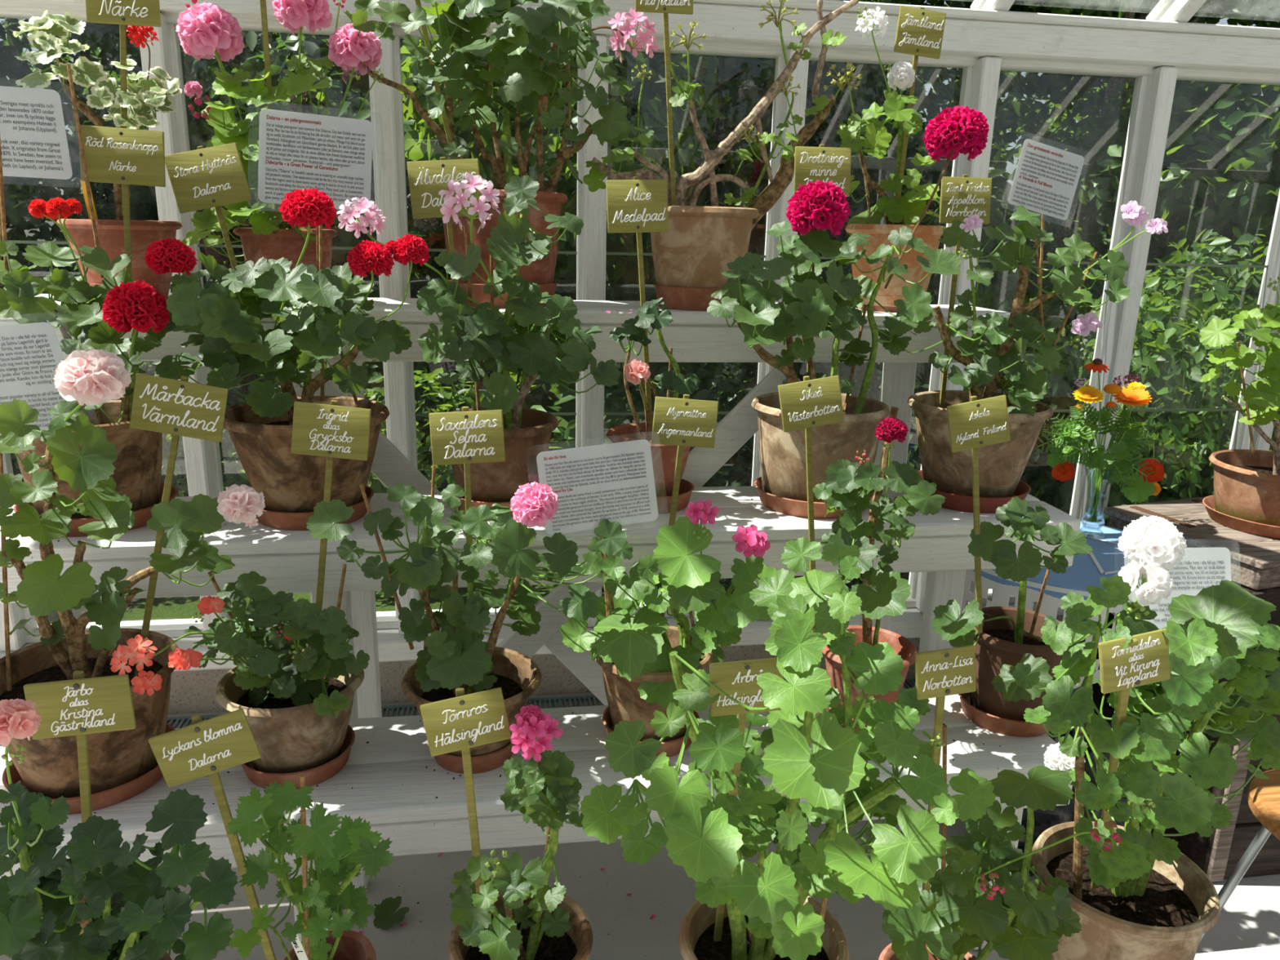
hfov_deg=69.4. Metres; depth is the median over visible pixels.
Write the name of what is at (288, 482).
pot
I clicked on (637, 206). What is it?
sign
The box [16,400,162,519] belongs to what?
pot
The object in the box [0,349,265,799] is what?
geranium
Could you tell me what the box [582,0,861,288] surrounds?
geranium
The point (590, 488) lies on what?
print
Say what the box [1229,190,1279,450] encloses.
trim
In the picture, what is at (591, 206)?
trim
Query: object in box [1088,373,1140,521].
flower
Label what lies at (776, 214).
trim
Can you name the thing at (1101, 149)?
tree
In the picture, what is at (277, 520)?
saucer
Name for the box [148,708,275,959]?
sign
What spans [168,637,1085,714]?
wall
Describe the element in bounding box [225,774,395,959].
plant
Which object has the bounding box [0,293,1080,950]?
shelf
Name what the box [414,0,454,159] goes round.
stake
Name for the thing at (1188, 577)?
print
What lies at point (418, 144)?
tree
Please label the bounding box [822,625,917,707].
pot
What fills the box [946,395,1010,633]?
sign
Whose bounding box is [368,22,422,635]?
wooden post
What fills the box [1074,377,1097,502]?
flower
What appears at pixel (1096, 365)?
flower
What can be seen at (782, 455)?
pot
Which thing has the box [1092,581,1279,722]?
chest
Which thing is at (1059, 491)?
shrub
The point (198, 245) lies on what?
window
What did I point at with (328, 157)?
print
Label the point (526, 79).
geranium
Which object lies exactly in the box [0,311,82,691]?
information sign
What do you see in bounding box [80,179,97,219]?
stick
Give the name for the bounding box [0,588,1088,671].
trim
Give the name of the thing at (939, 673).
sign
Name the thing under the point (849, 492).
geranium
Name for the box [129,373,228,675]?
sign
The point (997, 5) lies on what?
trim
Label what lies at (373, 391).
shrub
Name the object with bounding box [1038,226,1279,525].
shrub
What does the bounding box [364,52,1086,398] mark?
hedge
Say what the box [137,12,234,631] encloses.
trim
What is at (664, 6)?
sign
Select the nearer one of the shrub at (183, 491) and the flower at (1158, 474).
the flower at (1158, 474)
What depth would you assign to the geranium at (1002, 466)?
1.93 m
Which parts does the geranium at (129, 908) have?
stem, stem, stem, stem, stem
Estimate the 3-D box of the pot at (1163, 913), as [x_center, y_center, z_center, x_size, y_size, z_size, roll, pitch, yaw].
[0.715,0.717,1.410,0.251,0.287,0.251,-1,15,-9]
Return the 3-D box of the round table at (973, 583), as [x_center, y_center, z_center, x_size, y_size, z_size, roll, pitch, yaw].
[1.130,0.480,2.543,0.612,0.596,0.612,-1,15,-9]
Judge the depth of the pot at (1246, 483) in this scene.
2.52 m
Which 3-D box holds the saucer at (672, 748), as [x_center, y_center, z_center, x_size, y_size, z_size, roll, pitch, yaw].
[0.021,0.469,1.758,0.185,0.039,0.185,-1,15,-9]
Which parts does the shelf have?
leg, leg, leg, leg, leg, leg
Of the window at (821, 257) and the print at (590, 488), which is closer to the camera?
the print at (590, 488)
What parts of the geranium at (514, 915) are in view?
stem, stem, stem, stem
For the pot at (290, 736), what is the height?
0.158 m
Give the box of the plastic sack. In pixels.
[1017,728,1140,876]
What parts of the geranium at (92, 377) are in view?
stem, stem, stem, stem, stem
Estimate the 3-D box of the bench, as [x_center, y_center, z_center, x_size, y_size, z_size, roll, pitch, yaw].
[-0.079,0.992,1.299,2.600,0.198,0.386,-1,15,-9]
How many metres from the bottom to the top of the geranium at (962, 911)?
0.493 m
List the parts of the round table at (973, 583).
leg, leg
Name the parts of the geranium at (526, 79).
stem, stem, stem, stem, stem, stem, stem, stem, stem, stem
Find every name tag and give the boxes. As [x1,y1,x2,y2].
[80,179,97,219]
[291,933,308,959]
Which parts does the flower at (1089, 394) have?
flower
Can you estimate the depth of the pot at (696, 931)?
1.30 m
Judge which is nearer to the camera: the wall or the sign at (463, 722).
the sign at (463, 722)
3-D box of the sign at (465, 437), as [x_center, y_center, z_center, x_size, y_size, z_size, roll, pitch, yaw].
[-0.292,0.120,1.597,0.123,0.497,0.025,-1,15,-9]
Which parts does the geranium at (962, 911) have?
stem, stem, stem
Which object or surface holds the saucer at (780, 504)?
on the shelf
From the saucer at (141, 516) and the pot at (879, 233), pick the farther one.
the pot at (879, 233)
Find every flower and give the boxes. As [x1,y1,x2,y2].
[1051,446,1101,506]
[1072,385,1105,522]
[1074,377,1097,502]
[1075,404,1100,522]
[1084,358,1109,482]
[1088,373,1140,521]
[1088,440,1164,520]
[1092,383,1122,519]
[1093,401,1115,522]
[1093,457,1161,521]
[1094,385,1151,522]
[1095,381,1146,522]
[1100,374,1137,490]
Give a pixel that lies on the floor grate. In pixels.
(908, 682)
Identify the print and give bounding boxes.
[0,100,62,170]
[0,333,63,426]
[265,122,365,203]
[544,452,650,530]
[1012,151,1077,217]
[1137,560,1224,621]
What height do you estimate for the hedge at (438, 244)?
3.786 m
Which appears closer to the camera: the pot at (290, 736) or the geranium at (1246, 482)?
the pot at (290, 736)
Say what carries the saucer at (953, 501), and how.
on the shelf
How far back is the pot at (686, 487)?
1.92 m
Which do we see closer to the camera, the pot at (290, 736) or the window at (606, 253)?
the pot at (290, 736)
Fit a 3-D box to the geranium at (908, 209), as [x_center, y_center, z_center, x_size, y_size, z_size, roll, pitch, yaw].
[0.574,-0.724,2.117,0.309,0.637,0.240,0,15,-6]
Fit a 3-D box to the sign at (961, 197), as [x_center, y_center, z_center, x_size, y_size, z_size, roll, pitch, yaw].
[0.702,-0.408,2.068,0.116,0.523,0.025,-1,15,-9]
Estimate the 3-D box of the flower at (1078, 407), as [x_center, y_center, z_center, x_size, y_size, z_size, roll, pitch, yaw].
[1.204,-0.042,2.503,0.129,0.337,0.023,-6,17,-25]
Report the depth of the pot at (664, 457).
1.90 m
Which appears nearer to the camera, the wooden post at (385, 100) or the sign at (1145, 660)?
the sign at (1145, 660)
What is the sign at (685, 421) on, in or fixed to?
in the geranium at (632, 652)
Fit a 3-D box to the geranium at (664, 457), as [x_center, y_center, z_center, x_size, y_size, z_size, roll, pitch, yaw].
[0.030,-0.158,1.896,0.192,0.420,0.242,-1,15,-9]
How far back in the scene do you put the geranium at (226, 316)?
1.68 m
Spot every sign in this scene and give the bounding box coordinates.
[0,82,72,259]
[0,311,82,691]
[23,670,136,876]
[79,124,165,279]
[84,0,160,215]
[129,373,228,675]
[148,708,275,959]
[164,142,252,271]
[257,108,382,262]
[259,0,280,219]
[290,400,371,633]
[406,156,481,282]
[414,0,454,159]
[419,687,511,893]
[428,406,505,545]
[528,431,657,617]
[605,176,668,435]
[635,0,693,205]
[651,394,718,617]
[709,657,783,941]
[777,375,844,632]
[793,144,851,372]
[893,5,946,199]
[915,644,976,945]
[938,174,991,408]
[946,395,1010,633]
[1008,138,1084,288]
[1090,628,1169,888]
[1124,546,1231,629]
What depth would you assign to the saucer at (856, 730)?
1.77 m
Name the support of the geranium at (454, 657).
on the saucer at (483, 763)
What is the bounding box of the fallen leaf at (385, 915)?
[373,896,409,929]
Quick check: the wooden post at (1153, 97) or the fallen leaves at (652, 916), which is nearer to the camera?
the fallen leaves at (652, 916)
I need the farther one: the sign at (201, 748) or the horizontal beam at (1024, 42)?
the horizontal beam at (1024, 42)
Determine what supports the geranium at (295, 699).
on the saucer at (316, 775)
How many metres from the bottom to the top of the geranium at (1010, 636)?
0.458 m
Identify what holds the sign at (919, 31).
in the geranium at (908, 209)
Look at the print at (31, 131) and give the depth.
1.68 m
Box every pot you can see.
[0,627,178,799]
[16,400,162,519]
[56,218,182,293]
[159,951,172,959]
[214,647,364,773]
[223,395,389,512]
[233,227,337,272]
[401,646,542,756]
[443,189,567,284]
[448,892,592,959]
[450,407,559,502]
[595,625,712,742]
[606,422,690,497]
[650,205,759,288]
[678,895,848,959]
[751,391,890,502]
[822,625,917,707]
[844,223,946,306]
[878,942,976,959]
[906,390,1053,497]
[968,606,1062,721]
[1031,821,1220,959]
[1208,448,1279,526]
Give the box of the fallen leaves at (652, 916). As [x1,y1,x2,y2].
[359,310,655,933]
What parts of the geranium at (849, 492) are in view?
stem, stem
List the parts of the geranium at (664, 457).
stem, stem, stem, stem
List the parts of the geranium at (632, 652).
stem, stem, stem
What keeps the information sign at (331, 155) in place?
in the geranium at (226, 316)
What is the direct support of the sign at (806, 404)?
in the geranium at (849, 492)
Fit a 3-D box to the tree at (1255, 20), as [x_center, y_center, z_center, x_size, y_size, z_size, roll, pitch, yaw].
[5.345,-2.650,6.629,2.790,4.792,2.982,11,18,33]
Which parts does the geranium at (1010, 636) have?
stem, stem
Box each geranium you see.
[0,63,197,519]
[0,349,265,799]
[0,698,238,959]
[12,9,182,293]
[110,564,369,773]
[155,187,431,512]
[175,0,383,272]
[306,465,632,756]
[336,173,620,502]
[343,0,658,284]
[448,704,592,959]
[559,499,777,742]
[579,537,996,959]
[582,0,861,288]
[606,297,700,497]
[706,105,989,502]
[812,406,945,707]
[836,5,946,306]
[878,765,1122,959]
[881,200,1168,497]
[931,496,1092,721]
[1011,515,1279,959]
[1199,276,1279,526]
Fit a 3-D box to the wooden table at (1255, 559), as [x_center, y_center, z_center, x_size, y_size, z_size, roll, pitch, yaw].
[1.779,0.153,2.628,0.710,0.084,0.488,-4,16,-20]
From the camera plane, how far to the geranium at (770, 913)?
1.10 m
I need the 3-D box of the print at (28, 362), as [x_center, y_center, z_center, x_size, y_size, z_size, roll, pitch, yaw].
[-0.980,-0.158,1.480,0.136,0.147,0.029,-1,15,-9]
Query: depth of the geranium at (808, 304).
1.84 m
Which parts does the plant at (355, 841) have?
stem, stem, stem, stem, pot, stem, stem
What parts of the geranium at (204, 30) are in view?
stem, stem, stem, stem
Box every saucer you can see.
[2,723,175,814]
[13,482,177,537]
[88,281,170,299]
[240,724,355,789]
[256,485,373,530]
[434,742,515,773]
[448,280,558,308]
[454,495,513,519]
[602,706,699,756]
[653,283,723,311]
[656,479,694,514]
[754,476,872,519]
[826,707,867,732]
[857,294,897,312]
[916,470,1031,513]
[958,692,1050,737]
[1202,494,1279,539]
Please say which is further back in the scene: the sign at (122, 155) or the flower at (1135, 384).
the flower at (1135, 384)
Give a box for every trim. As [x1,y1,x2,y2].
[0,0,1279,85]
[0,453,38,651]
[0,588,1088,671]
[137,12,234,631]
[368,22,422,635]
[575,35,608,626]
[751,46,809,620]
[908,56,1001,613]
[970,0,1015,10]
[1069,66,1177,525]
[1146,0,1206,22]
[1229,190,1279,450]
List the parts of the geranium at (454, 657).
stem, stem, stem, stem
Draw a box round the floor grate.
[166,678,1079,728]
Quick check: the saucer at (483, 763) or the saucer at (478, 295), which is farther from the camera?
the saucer at (478, 295)
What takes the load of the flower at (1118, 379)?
in the vase
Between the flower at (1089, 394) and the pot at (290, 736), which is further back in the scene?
the flower at (1089, 394)
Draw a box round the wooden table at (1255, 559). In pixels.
[1103,496,1279,590]
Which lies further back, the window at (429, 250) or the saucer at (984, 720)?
the window at (429, 250)
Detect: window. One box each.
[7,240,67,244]
[197,244,353,249]
[414,248,577,416]
[604,252,765,415]
[820,256,914,413]
[978,259,1111,412]
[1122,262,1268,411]
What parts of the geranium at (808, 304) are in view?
stem, stem, stem, stem, stem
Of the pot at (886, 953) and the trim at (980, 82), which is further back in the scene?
the trim at (980, 82)
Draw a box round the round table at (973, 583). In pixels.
[968,581,1037,611]
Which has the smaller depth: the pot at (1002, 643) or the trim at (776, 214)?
the pot at (1002, 643)
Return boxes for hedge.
[106,39,627,395]
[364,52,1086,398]
[919,78,1097,346]
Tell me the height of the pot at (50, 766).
0.199 m
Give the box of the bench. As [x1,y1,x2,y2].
[1194,945,1279,959]
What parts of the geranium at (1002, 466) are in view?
stem, stem, stem, stem, stem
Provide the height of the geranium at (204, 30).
0.634 m
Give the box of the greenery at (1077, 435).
[1035,402,1161,502]
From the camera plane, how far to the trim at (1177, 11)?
2.52 m
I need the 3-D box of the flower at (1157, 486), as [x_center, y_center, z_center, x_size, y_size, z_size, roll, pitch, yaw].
[1.333,0.029,2.530,0.160,0.192,0.016,6,16,15]
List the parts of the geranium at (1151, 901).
stem, stem, stem, stem, stem, stem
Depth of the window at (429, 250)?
2.59 m
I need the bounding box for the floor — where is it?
[0,675,1279,959]
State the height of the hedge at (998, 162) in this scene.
4.022 m
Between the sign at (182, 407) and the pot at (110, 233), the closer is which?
the sign at (182, 407)
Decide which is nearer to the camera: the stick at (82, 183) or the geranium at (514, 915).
the geranium at (514, 915)
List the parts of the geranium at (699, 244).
stem, stem, stem, stem, stem, stem, stem, stem, stem, stem, stem, stem, stem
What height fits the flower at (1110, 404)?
0.348 m
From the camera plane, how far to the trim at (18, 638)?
2.51 m
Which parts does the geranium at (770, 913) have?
stem, stem, stem, stem, stem, stem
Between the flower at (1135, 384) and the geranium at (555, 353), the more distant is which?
the flower at (1135, 384)
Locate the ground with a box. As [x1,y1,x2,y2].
[13,264,1213,623]
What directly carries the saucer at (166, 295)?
on the shelf
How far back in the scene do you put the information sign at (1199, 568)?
1.64 m
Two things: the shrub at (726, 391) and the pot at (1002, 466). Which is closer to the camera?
the pot at (1002, 466)
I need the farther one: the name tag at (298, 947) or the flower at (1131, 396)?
the flower at (1131, 396)
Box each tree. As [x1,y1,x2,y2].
[0,17,433,407]
[0,45,153,373]
[209,40,754,470]
[617,0,1062,468]
[800,0,1279,481]
[1018,0,1279,400]
[1167,0,1279,342]
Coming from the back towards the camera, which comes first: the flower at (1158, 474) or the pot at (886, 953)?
the flower at (1158, 474)
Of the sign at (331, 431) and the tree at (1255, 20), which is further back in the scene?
the tree at (1255, 20)
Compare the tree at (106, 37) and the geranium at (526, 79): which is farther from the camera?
the tree at (106, 37)
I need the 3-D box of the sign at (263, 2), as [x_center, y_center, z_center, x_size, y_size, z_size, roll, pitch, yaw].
[-0.745,-0.796,1.861,0.138,0.523,0.026,-1,15,-9]
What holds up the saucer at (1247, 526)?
on the wooden table at (1255, 559)
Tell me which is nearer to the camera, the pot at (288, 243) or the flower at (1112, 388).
the pot at (288, 243)
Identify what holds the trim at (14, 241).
in the wall
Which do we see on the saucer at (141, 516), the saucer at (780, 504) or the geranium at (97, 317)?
the geranium at (97, 317)
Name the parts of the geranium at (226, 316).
stem, stem, stem, stem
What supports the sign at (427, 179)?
in the geranium at (555, 353)
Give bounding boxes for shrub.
[9,360,188,497]
[219,361,484,600]
[573,362,798,596]
[737,240,1086,595]
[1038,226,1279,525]
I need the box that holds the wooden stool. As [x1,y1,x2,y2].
[1199,768,1279,942]
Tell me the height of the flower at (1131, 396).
0.386 m
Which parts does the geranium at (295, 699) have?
stem, stem, stem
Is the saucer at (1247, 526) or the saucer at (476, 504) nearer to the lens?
the saucer at (476, 504)
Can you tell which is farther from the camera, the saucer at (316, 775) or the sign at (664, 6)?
the sign at (664, 6)
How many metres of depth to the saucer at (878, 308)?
2.14 m
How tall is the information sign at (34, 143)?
0.556 m
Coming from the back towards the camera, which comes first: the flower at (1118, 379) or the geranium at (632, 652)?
the flower at (1118, 379)
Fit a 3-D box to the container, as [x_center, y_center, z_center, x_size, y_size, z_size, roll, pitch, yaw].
[1.137,0.203,2.468,0.635,0.044,0.634,5,16,15]
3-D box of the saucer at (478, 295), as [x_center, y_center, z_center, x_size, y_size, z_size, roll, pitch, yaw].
[-0.311,-0.425,2.100,0.250,0.051,0.250,-1,15,-9]
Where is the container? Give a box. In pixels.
[972,520,1124,599]
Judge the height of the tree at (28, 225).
4.556 m
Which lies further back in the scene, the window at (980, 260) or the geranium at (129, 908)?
the window at (980, 260)
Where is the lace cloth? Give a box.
[960,569,1122,688]
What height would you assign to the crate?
0.430 m
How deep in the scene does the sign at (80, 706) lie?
1.08 m
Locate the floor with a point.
(621, 925)
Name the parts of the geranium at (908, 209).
stem, stem, stem, stem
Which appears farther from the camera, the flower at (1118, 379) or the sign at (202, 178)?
the flower at (1118, 379)
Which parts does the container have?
lace trim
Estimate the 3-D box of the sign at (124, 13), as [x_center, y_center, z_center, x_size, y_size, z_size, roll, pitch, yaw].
[-1.002,-0.756,1.832,0.133,0.452,0.024,-1,15,-9]
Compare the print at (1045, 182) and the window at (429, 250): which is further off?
the window at (429, 250)
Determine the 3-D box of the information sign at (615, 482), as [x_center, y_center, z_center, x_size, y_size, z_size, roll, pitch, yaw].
[-0.071,0.095,1.574,0.242,0.349,0.065,-1,15,-9]
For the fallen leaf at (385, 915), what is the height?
0.030 m
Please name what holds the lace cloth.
on the round table at (973, 583)
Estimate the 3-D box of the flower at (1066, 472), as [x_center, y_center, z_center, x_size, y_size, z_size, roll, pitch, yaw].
[1.190,0.018,2.481,0.217,0.234,0.050,-7,17,-28]
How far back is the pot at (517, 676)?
1.66 m
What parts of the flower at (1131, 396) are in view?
flower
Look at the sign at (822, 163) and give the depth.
1.92 m
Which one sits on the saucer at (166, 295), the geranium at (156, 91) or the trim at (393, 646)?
the geranium at (156, 91)
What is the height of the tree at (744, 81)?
4.451 m
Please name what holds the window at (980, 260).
in the wall
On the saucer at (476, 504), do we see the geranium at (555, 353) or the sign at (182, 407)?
the geranium at (555, 353)
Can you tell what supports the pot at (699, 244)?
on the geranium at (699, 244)
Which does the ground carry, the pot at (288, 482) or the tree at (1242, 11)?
the tree at (1242, 11)
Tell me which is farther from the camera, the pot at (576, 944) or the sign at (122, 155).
the sign at (122, 155)
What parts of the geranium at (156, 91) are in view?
stem, stem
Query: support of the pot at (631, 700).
on the geranium at (632, 652)
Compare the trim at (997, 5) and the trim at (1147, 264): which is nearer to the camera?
the trim at (997, 5)
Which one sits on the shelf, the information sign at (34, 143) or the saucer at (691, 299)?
the saucer at (691, 299)
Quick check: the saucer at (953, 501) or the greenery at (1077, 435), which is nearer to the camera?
the saucer at (953, 501)
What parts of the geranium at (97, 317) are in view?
stem, stem, stem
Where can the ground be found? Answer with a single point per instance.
(176, 607)
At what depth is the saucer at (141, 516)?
1.73 m
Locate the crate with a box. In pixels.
[1151,666,1279,881]
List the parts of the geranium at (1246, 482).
stem, stem, stem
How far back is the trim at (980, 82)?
2.58 m
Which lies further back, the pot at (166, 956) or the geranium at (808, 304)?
the geranium at (808, 304)
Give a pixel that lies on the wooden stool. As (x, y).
(1264, 795)
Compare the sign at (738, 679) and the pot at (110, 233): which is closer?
the sign at (738, 679)
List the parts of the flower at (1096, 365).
flower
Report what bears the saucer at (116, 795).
on the shelf
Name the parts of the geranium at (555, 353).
stem, stem, stem, stem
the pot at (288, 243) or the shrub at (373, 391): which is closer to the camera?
the pot at (288, 243)
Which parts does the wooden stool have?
leg, seat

